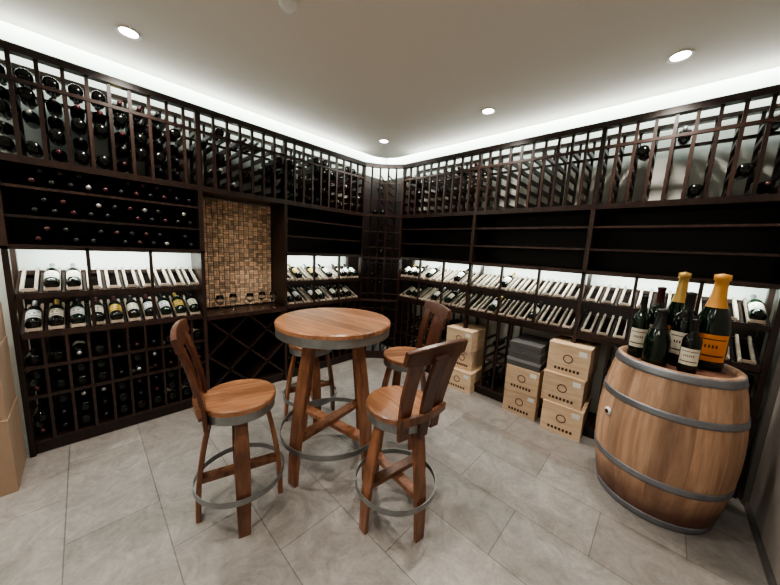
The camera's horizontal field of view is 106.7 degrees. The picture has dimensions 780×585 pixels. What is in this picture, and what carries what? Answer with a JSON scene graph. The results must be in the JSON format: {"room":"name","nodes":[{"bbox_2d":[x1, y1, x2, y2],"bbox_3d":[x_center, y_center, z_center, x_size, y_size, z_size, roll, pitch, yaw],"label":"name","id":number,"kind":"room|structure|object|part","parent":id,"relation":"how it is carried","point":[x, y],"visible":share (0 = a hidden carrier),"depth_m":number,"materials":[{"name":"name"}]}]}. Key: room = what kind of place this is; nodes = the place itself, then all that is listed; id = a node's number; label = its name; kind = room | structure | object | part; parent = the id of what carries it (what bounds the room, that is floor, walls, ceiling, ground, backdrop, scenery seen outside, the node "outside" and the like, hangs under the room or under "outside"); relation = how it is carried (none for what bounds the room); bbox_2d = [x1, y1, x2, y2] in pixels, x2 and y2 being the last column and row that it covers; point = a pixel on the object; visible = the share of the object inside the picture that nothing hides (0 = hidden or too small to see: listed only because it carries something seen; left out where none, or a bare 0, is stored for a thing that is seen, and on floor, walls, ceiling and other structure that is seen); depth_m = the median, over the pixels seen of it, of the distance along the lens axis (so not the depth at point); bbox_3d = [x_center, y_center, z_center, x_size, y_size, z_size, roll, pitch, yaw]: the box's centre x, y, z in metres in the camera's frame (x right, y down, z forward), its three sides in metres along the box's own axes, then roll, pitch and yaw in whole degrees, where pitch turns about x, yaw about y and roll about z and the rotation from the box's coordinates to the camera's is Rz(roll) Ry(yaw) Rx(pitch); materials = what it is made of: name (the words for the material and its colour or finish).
{"room":"wine cellar","nodes":[
{"label":"wine cellar","id":0,"kind":"room"},
{"bbox_2d":[0,20,385,435],"bbox_3d":[-1.925,-0.476,2.882,0.100,3.000,5.060,11,11,43],"label":"wall","id":1,"kind":"structure","parent":0,"point":[30,259],"depth_m":2.42,"materials":[{"name":"beige paint"}]},
{"bbox_2d":[0,343,767,584],"bbox_3d":[-0.540,1.335,1.732,4.160,0.100,5.260,11,11,43],"label":"floor","id":2,"kind":"structure","parent":0,"point":[516,501],"depth_m":1.68,"materials":[{"name":"tile"}]},
{"bbox_2d":[0,396,26,496],"bbox_3d":[-2.521,0.958,1.663,0.372,0.461,0.480,11,11,43],"label":"cardboard box","id":3,"kind":"object","parent":2,"relation":"on","point":[13,458],"visible":1,"depth_m":1.72,"materials":[{"name":"beige cardboard"}]},
{"bbox_2d":[0,336,15,420],"bbox_3d":[-2.496,0.523,1.601,0.352,0.421,0.465,11,11,43],"label":"cardboard box","id":4,"kind":"object","parent":3,"relation":"on","point":[7,388],"visible":1,"depth_m":1.74,"materials":[{"name":"beige cardboard"}]},
{"bbox_2d":[0,302,5,342],"bbox_3d":[-2.493,0.201,1.591,0.302,0.221,0.420,11,11,43],"label":"cardboard box","id":5,"kind":"object","parent":4,"relation":"on","point":[2,326],"visible":1,"depth_m":1.80,"materials":[{"name":"beige cardboard"}]},
{"bbox_2d":[0,39,365,457],"bbox_3d":[-1.510,-0.290,2.982,0.365,2.645,2.962,11,11,43],"label":"wine rack","id":6,"kind":"object","parent":2,"relation":"on","point":[101,359],"visible":0.86,"depth_m":2.33,"materials":[{"name":"brown wood"}]},
{"bbox_2d":[216,295,223,313],"bbox_3d":[-1.631,0.114,2.784,0.072,0.170,0.072,11,11,43],"label":"wine glass","id":7,"kind":"object","parent":6,"relation":"on","point":[219,298],"depth_m":2.76,"materials":[{"name":"clear glass"}]},
{"bbox_2d":[229,294,236,310],"bbox_3d":[-1.570,0.100,2.905,0.072,0.170,0.072,11,11,43],"label":"wine glass","id":8,"kind":"object","parent":6,"relation":"on","point":[232,297],"depth_m":2.88,"materials":[{"name":"clear glass"}]},
{"bbox_2d":[203,198,270,307],"bbox_3d":[-1.630,-0.399,3.080,0.028,1.080,0.740,11,11,43],"label":"mosaic tile backsplash","id":9,"kind":"structure","parent":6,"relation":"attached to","point":[237,236],"depth_m":3.06,"materials":[{"name":"brown tile"}]},
{"bbox_2d":[246,293,253,309],"bbox_3d":[-1.445,0.093,2.992,0.072,0.170,0.072,11,11,43],"label":"wine glass","id":10,"kind":"object","parent":6,"relation":"on","point":[249,296],"depth_m":2.96,"materials":[{"name":"clear glass"}]},
{"bbox_2d":[258,292,265,307],"bbox_3d":[-1.377,0.078,3.120,0.072,0.170,0.072,11,11,43],"label":"wine glass","id":11,"kind":"object","parent":6,"relation":"on","point":[261,295],"depth_m":3.09,"materials":[{"name":"clear glass"}]},
{"bbox_2d":[270,292,276,307],"bbox_3d":[-1.272,0.078,3.158,0.072,0.170,0.072,11,11,43],"label":"wine glass","id":12,"kind":"object","parent":6,"relation":"on","point":[273,296],"depth_m":3.13,"materials":[{"name":"clear glass"}]},
{"bbox_2d":[170,318,283,538],"bbox_3d":[-0.881,0.710,1.643,0.528,1.126,0.476,-2,10,-30],"label":"bar stool","id":13,"kind":"object","parent":2,"relation":"on","point":[236,403],"visible":1,"depth_m":1.54,"materials":[{"name":"brown wood"}]},
{"bbox_3d":[-1.031,0.420,1.502,0.144,0.526,0.413,-2,10,-30],"label":"backrest","id":14,"kind":"part","parent":13,"relation":"part of","materials":[{"name":"brown wood"}]},
{"bbox_3d":[-0.852,0.584,1.638,0.384,0.030,0.382,-2,10,-30],"label":"seat","id":15,"kind":"part","parent":13,"relation":"part of","materials":[{"name":"brown wood"}]},
{"bbox_2d":[283,344,336,422],"bbox_3d":[-0.725,0.783,2.646,0.476,0.705,0.476,-2,10,-30],"label":"bar stool","id":16,"kind":"object","parent":2,"relation":"on","point":[317,383],"visible":0.51,"depth_m":2.51,"materials":[{"name":"brown wood"}]},
{"bbox_3d":[-0.707,0.450,2.597,0.382,0.030,0.384,-2,10,-30],"label":"seat","id":17,"kind":"part","parent":16,"relation":"part of","materials":[{"name":"brown wood"}]},
{"bbox_2d":[274,308,390,487],"bbox_3d":[-0.414,0.704,2.105,0.784,1.053,0.782,9,10,34],"label":"bar table","id":18,"kind":"object","parent":2,"relation":"on","point":[312,329],"visible":0.94,"depth_m":1.89,"materials":[{"name":"brown wood"}]},
{"bbox_2d":[348,162,418,358],"bbox_3d":[-0.139,-0.393,4.170,0.712,2.644,0.712,11,11,43],"label":"wine rack","id":19,"kind":"object","parent":2,"relation":"on","point":[382,198],"visible":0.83,"depth_m":4.31,"materials":[{"name":"brown wood"}]},
{"bbox_2d":[355,338,467,542],"bbox_3d":[0.067,0.759,1.647,0.476,1.126,0.528,-4,11,-38],"label":"bar stool","id":20,"kind":"object","parent":2,"relation":"on","point":[404,410],"visible":1,"depth_m":1.53,"materials":[{"name":"brown wood"}]},
{"bbox_3d":[0.057,0.630,1.648,0.382,0.030,0.384,-4,11,-38],"label":"seat","id":21,"kind":"part","parent":20,"relation":"part of","materials":[{"name":"brown wood"}]},
{"bbox_3d":[0.201,0.491,1.455,0.413,0.526,0.144,-4,11,-38],"label":"backrest","id":22,"kind":"part","parent":20,"relation":"part of","materials":[{"name":"brown wood"}]},
{"bbox_2d":[381,301,451,449],"bbox_3d":[0.153,0.648,2.429,0.528,1.126,0.476,0,9,-19],"label":"bar stool","id":23,"kind":"object","parent":2,"relation":"on","point":[393,357],"visible":0.48,"depth_m":2.40,"materials":[{"name":"brown wood"}]},
{"bbox_3d":[0.135,0.522,2.401,0.384,0.030,0.382,0,9,-19],"label":"seat","id":24,"kind":"part","parent":23,"relation":"part of","materials":[{"name":"brown wood"}]},
{"bbox_3d":[0.349,0.352,2.449,0.144,0.526,0.413,0,9,-19],"label":"backrest","id":25,"kind":"part","parent":23,"relation":"part of","materials":[{"name":"brown wood"}]},
{"bbox_2d":[448,366,486,394],"bbox_3d":[0.899,0.984,3.470,0.344,0.235,0.404,11,11,42],"label":"crate","id":26,"kind":"object","parent":2,"relation":"on","point":[463,380],"visible":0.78,"depth_m":3.29,"materials":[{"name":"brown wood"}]},
{"bbox_2d":[455,348,483,370],"bbox_3d":[0.939,0.749,3.465,0.264,0.235,0.324,11,11,43],"label":"crate","id":27,"kind":"object","parent":26,"relation":"on","point":[467,361],"visible":0.62,"depth_m":3.33,"materials":[{"name":"brown wood"}]},
{"bbox_2d":[446,322,489,352],"bbox_3d":[0.916,0.517,3.416,0.394,0.235,0.334,-5,12,-44],"label":"crate","id":28,"kind":"object","parent":27,"relation":"on","point":[475,334],"visible":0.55,"depth_m":3.29,"materials":[{"name":"brown wood"}]},
{"bbox_2d":[502,386,542,421],"bbox_3d":[1.402,1.075,2.996,0.309,0.245,0.404,11,11,42],"label":"crate","id":29,"kind":"object","parent":2,"relation":"on","point":[526,406],"visible":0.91,"depth_m":2.84,"materials":[{"name":"brown wood"}]},
{"bbox_2d":[505,363,545,397],"bbox_3d":[1.415,0.834,2.954,0.309,0.245,0.414,11,12,44],"label":"crate","id":30,"kind":"object","parent":29,"relation":"on","point":[525,381],"visible":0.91,"depth_m":2.79,"materials":[{"name":"brown wood"}]},
{"bbox_2d":[507,333,551,372],"bbox_3d":[1.419,0.595,2.920,0.308,0.237,0.408,11,11,43],"label":"box stack","id":31,"kind":"object","parent":30,"relation":"on","point":[526,351],"visible":0.86,"depth_m":2.79,"materials":[{"name":"grey cardboard"}]},
{"bbox_2d":[539,395,591,442],"bbox_3d":[1.656,1.115,2.729,0.319,0.272,0.444,10,11,41],"label":"crate","id":32,"kind":"object","parent":2,"relation":"on","point":[559,419],"visible":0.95,"depth_m":2.56,"materials":[{"name":"brown wood"}]},
{"bbox_2d":[541,368,593,411],"bbox_3d":[1.659,0.843,2.706,0.319,0.272,0.434,11,11,43],"label":"crate","id":33,"kind":"object","parent":32,"relation":"on","point":[573,393],"visible":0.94,"depth_m":2.55,"materials":[{"name":"brown wood"}]},
{"bbox_2d":[546,335,600,381],"bbox_3d":[1.688,0.576,2.660,0.319,0.272,0.424,11,12,44],"label":"crate","id":34,"kind":"object","parent":33,"relation":"on","point":[578,360],"visible":0.97,"depth_m":2.52,"materials":[{"name":"brown wood"}]},
{"bbox_2d":[393,84,779,498],"bbox_3d":[1.378,-0.139,2.985,3.212,2.645,0.350,11,11,43],"label":"wine rack","id":35,"kind":"object","parent":2,"relation":"on","point":[704,237],"visible":0.73,"depth_m":2.55,"materials":[{"name":"brown wood"}]},
{"bbox_2d":[594,345,750,534],"bbox_3d":[1.785,0.898,1.904,0.694,0.955,0.693,0,9,-19],"label":"wine barrel","id":36,"kind":"object","parent":2,"relation":"on","point":[671,444],"visible":0.94,"depth_m":1.65,"materials":[{"name":"brown wood"}]},
{"bbox_2d":[627,295,650,357],"bbox_3d":[1.655,0.221,1.916,0.090,0.410,0.090,11,11,43],"label":"wine bottle","id":37,"kind":"object","parent":36,"relation":"on","point":[641,320],"visible":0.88,"depth_m":1.89,"materials":[{"name":"green glass"}]},
{"bbox_2d":[640,309,670,366],"bbox_3d":[1.649,0.271,1.782,0.124,0.350,0.124,11,11,43],"label":"wine bottle","id":38,"kind":"object","parent":36,"relation":"on","point":[657,341],"visible":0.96,"depth_m":1.75,"materials":[{"name":"green glass"}]},
{"bbox_2d":[647,287,668,329],"bbox_3d":[1.777,0.194,1.937,0.112,0.470,0.112,11,11,43],"label":"wine bottle","id":39,"kind":"object","parent":36,"relation":"on","point":[652,312],"visible":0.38,"depth_m":1.90,"materials":[{"name":"green glass"}]},
{"bbox_2d":[666,272,691,330],"bbox_3d":[1.919,0.148,1.939,0.136,0.575,0.136,11,11,43],"label":"champagne bottle","id":40,"kind":"object","parent":36,"relation":"on","point":[676,305],"visible":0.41,"depth_m":1.90,"materials":[{"name":"green glass"}]},
{"bbox_2d":[667,292,700,365],"bbox_3d":[1.808,0.224,1.779,0.128,0.460,0.128,11,11,43],"label":"wine bottle","id":41,"kind":"object","parent":36,"relation":"on","point":[681,323],"visible":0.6,"depth_m":1.75,"materials":[{"name":"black glass"}]},
{"bbox_2d":[676,319,702,373],"bbox_3d":[1.731,0.307,1.666,0.084,0.320,0.084,11,11,43],"label":"wine bottle","id":42,"kind":"object","parent":36,"relation":"on","point":[691,344],"visible":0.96,"depth_m":1.64,"materials":[{"name":"black glass"}]},
{"bbox_2d":[698,274,732,371],"bbox_3d":[1.958,0.174,1.756,0.160,0.580,0.160,11,11,43],"label":"champagne bottle","id":43,"kind":"object","parent":36,"relation":"on","point":[715,317],"visible":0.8,"depth_m":1.71,"materials":[{"name":"green glass"}]},
{"bbox_2d":[0,0,779,157],"bbox_3d":[-0.387,-1.480,1.144,3.720,0.050,4.820,11,11,43],"label":"ceiling","id":44,"kind":"structure","parent":0,"point":[417,76],"depth_m":1.85,"materials":[{"name":"white paint"}]},
{"bbox_2d":[115,25,141,40],"bbox_3d":[-1.626,-1.614,1.804,0.124,0.006,0.124,11,11,43],"label":"recessed light","id":45,"kind":"object","parent":44,"relation":"in","point":[129,33],"visible":1,"depth_m":1.80,"materials":[{"name":"white paint"}]},
{"bbox_2d":[279,0,296,13],"bbox_3d":[-0.536,-1.503,1.520,0.090,0.030,0.090,11,11,43],"label":"smoke detector","id":46,"kind":"object","parent":44,"relation":"attached to","point":[288,6],"visible":1,"depth_m":1.51,"materials":[{"name":"white paint"}]},
{"bbox_2d":[379,139,388,143],"bbox_3d":[-0.071,-1.768,3.396,0.124,0.006,0.124,11,11,43],"label":"recessed light","id":47,"kind":"object","parent":44,"relation":"in","point":[383,141],"visible":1,"depth_m":3.40,"materials":[{"name":"white paint"}]},
{"bbox_2d":[481,108,495,114],"bbox_3d":[0.866,-1.595,2.556,0.124,0.006,0.124,11,11,43],"label":"recessed light","id":48,"kind":"object","parent":44,"relation":"in","point":[488,111],"visible":1,"depth_m":2.56,"materials":[{"name":"white paint"}]},
{"bbox_2d":[666,49,694,63],"bbox_3d":[1.759,-1.430,1.757,0.124,0.006,0.124,11,11,43],"label":"recessed light","id":49,"kind":"object","parent":44,"relation":"in","point":[682,55],"visible":1,"depth_m":1.76,"materials":[{"name":"white paint"}]},
{"bbox_2d":[385,67,779,413],"bbox_3d":[1.322,-0.377,3.363,4.160,3.000,0.100,11,11,43],"label":"wall","id":50,"kind":"structure","parent":0,"point":[769,77],"depth_m":2.49,"materials":[{"name":"beige paint"}]},
{"bbox_2d":[740,330,779,584],"bbox_3d":[1.005,0.084,0.128,0.100,3.000,5.060,11,11,43],"label":"wall","id":51,"kind":"structure","parent":0,"point":[764,501],"depth_m":1.71,"materials":[{"name":"white paint"}]},
{"bbox_2d":[740,346,779,584],"bbox_3d":[0.861,0.193,0.093,0.029,2.780,4.595,11,11,43],"label":"trim","id":52,"kind":"structure","parent":51,"relation":"attached to","point":[774,385],"depth_m":1.82,"materials":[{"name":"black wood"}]}
]}

